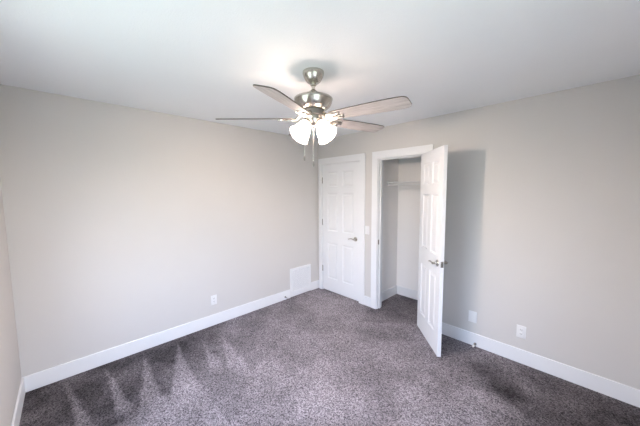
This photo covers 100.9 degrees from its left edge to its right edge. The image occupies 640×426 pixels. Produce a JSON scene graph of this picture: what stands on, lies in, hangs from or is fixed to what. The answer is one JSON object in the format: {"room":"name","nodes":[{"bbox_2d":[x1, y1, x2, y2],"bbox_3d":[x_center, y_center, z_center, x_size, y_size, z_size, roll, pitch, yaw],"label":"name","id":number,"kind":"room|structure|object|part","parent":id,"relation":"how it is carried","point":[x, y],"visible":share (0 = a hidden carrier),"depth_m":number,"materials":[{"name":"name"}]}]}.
{"room":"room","nodes":[
{"label":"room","id":0,"kind":"room"},
{"bbox_2d":[0,178,21,425],"bbox_3d":[-1.205,0.355,0.722,0.100,2.440,3.620,-5,7,-44],"label":"wall","id":1,"kind":"structure","parent":0,"point":[10,370],"depth_m":1.84,"materials":[{"name":"beige paint"}]},
{"bbox_2d":[11,378,24,425],"bbox_3d":[-1.187,1.498,0.888,0.014,0.135,3.506,-5,7,-44],"label":"baseboard","id":2,"kind":"structure","parent":1,"relation":"attached to","point":[17,413],"depth_m":1.91,"materials":[{"name":"white paint"}]},
{"bbox_2d":[0,84,318,376],"bbox_3d":[-1.013,0.123,3.486,4.234,2.440,0.100,-5,7,-44],"label":"wall","id":3,"kind":"structure","parent":0,"point":[123,224],"depth_m":2.61,"materials":[{"name":"beige paint"}]},
{"bbox_2d":[22,280,318,392],"bbox_3d":[-1.217,1.296,3.301,3.339,0.135,0.014,-5,7,-44],"label":"baseboard","id":4,"kind":"structure","parent":3,"relation":"attached to","point":[36,380],"depth_m":2.69,"materials":[{"name":"white paint"}]},
{"bbox_2d":[211,294,216,304],"bbox_3d":[-1.290,1.058,3.215,0.072,0.117,0.009,-5,7,-44],"label":"power outlet","id":5,"kind":"object","parent":3,"relation":"attached to","point":[214,297],"visible":1,"depth_m":3.21,"materials":[{"name":"white plastic"}]},
{"bbox_2d":[290,264,310,296],"bbox_3d":[-0.303,1.056,4.167,0.418,0.435,0.016,-5,7,-44],"label":"air vent","id":6,"kind":"object","parent":3,"relation":"in","point":[300,277],"visible":1,"depth_m":4.16,"materials":[{"name":"white metal"}]},
{"bbox_2d":[0,0,639,139],"bbox_3d":[0.238,-1.041,2.084,4.234,0.100,3.720,-5,7,-44],"label":"ceiling","id":7,"kind":"structure","parent":0,"point":[196,59],"depth_m":1.54,"materials":[{"name":"white paint"}]},
{"bbox_2d":[216,67,411,166],"bbox_3d":[-0.099,-0.651,1.851,1.247,0.648,1.305,0,5,1],"label":"ceiling fan","id":8,"kind":"object","parent":7,"relation":"hanging from","point":[312,105],"visible":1,"depth_m":1.75,"materials":[{"name":"silver metal"}]},
{"bbox_3d":[-0.459,-0.662,1.858,0.526,0.007,0.132,0,21,1],"label":"blade","id":9,"kind":"part","parent":8,"relation":"part of","materials":[{"name":"brown wood"}]},
{"bbox_3d":[-0.182,-0.614,1.462,0.132,0.007,0.526,17,12,17],"label":"blade","id":10,"kind":"part","parent":8,"relation":"part of","materials":[{"name":"beige wood"}]},
{"bbox_2d":[290,119,310,141],"bbox_3d":[-0.121,-0.567,1.782,0.162,0.166,0.132,-5,7,-44],"label":"shade","id":11,"kind":"object","parent":8,"relation":"attached to","point":[299,131],"depth_m":1.78,"materials":[{"name":"white glass"}]},
{"bbox_2d":[293,126,310,144],"bbox_3d":[-0.123,-0.584,1.932,0.132,0.163,0.165,-5,7,-44],"label":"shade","id":12,"kind":"object","parent":8,"relation":"attached to","point":[302,134],"depth_m":1.91,"materials":[{"name":"white glass"}]},
{"bbox_2d":[316,126,333,144],"bbox_3d":[0.026,-0.584,1.937,0.164,0.164,0.132,-5,7,-44],"label":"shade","id":13,"kind":"object","parent":8,"relation":"attached to","point":[320,142],"depth_m":1.92,"materials":[{"name":"white glass"}]},
{"bbox_2d":[315,119,336,141],"bbox_3d":[0.033,-0.568,1.786,0.132,0.166,0.162,-5,7,-44],"label":"shade","id":14,"kind":"object","parent":8,"relation":"attached to","point":[326,131],"depth_m":1.79,"materials":[{"name":"white glass"}]},
{"bbox_3d":[0.293,-0.688,2.083,0.526,0.006,0.132,-5,-5,-35],"label":"blade","id":15,"kind":"part","parent":8,"relation":"part of","materials":[{"name":"brown wood"}]},
{"bbox_3d":[0.283,-0.630,1.601,0.526,0.006,0.132,5,-5,37],"label":"blade","id":16,"kind":"part","parent":8,"relation":"part of","materials":[{"name":"brown wood"}]},
{"bbox_2d":[19,288,639,425],"bbox_3d":[0.253,1.490,2.295,4.234,0.100,3.720,-5,7,-44],"label":"floor","id":17,"kind":"structure","parent":0,"point":[316,357],"depth_m":2.24,"materials":[{"name":"carpet"}]},
{"bbox_2d":[382,156,420,291],"bbox_3d":[1.522,0.114,3.420,0.680,2.440,3.520,-5,7,-44],"label":"wall","id":18,"kind":"structure","parent":0,"point":[401,203],"depth_m":3.96,"materials":[{"name":"white paint"}]},
{"bbox_2d":[382,285,417,300],"bbox_3d":[1.453,1.262,3.523,0.580,0.135,1.296,-5,7,-44],"label":"baseboard","id":19,"kind":"structure","parent":18,"relation":"attached to","point":[403,291],"depth_m":4.03,"materials":[{"name":"white paint"}]},
{"bbox_2d":[387,181,420,185],"bbox_3d":[1.532,-0.400,3.471,0.332,0.070,1.296,-5,7,-44],"label":"wire shelf","id":20,"kind":"object","parent":18,"relation":"attached to","point":[388,182],"visible":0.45,"depth_m":3.68,"materials":[{"name":"white metal"}]},
{"bbox_2d":[318,75,639,389],"bbox_3d":[1.237,0.139,3.145,0.115,2.440,3.520,-5,7,-44],"label":"wall","id":21,"kind":"structure","parent":0,"point":[542,220],"depth_m":2.31,"materials":[{"name":"beige paint"}]},
{"bbox_2d":[322,161,359,300],"bbox_3d":[0.294,0.265,4.036,0.096,2.022,0.748,-5,7,-44],"label":"door","id":22,"kind":"structure","parent":21,"relation":"in","point":[340,221],"depth_m":4.01,"materials":[{"name":"white paint"}]},
{"bbox_2d":[318,153,365,304],"bbox_3d":[0.346,0.218,4.064,0.133,2.138,0.919,-5,7,-44],"label":"door frame","id":23,"kind":"structure","parent":21,"relation":"attached to","point":[361,157],"depth_m":3.78,"materials":[{"name":"white paint"}]},
{"bbox_2d":[365,226,368,234],"bbox_3d":[0.654,0.238,3.669,0.008,0.117,0.072,-5,7,-44],"label":"light switch","id":24,"kind":"object","parent":21,"relation":"attached to","point":[366,227],"visible":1,"depth_m":3.67,"materials":[{"name":"white plastic"}]},
{"bbox_2d":[371,144,433,308],"bbox_3d":[1.028,0.273,3.361,0.133,2.138,0.809,-5,7,-44],"label":"door frame","id":25,"kind":"structure","parent":21,"relation":"attached to","point":[378,157],"depth_m":3.55,"materials":[{"name":"white paint"}]},
{"bbox_2d":[417,145,447,356],"bbox_3d":[1.164,0.364,2.789,0.158,2.022,0.634,0,5,3],"label":"door","id":26,"kind":"structure","parent":21,"relation":"in","point":[433,188],"depth_m":2.69,"materials":[{"name":"white paint"}]},
{"bbox_2d":[468,310,476,322],"bbox_3d":[1.598,1.086,2.767,0.007,0.118,0.078,-5,7,-44],"label":"blank plate","id":27,"kind":"object","parent":21,"relation":"attached to","point":[472,317],"visible":1,"depth_m":2.76,"materials":[{"name":"white plastic"}]},
{"bbox_2d":[364,296,639,407],"bbox_3d":[1.527,1.317,2.857,0.014,0.135,2.571,-5,7,-44],"label":"baseboard","id":28,"kind":"structure","parent":21,"relation":"attached to","point":[627,394],"depth_m":2.33,"materials":[{"name":"white paint"}]},
{"bbox_2d":[516,325,525,338],"bbox_3d":[1.883,1.112,2.473,0.009,0.117,0.072,-5,7,-44],"label":"power outlet","id":29,"kind":"object","parent":21,"relation":"attached to","point":[521,330],"visible":1,"depth_m":2.47,"materials":[{"name":"white plastic"}]}
]}

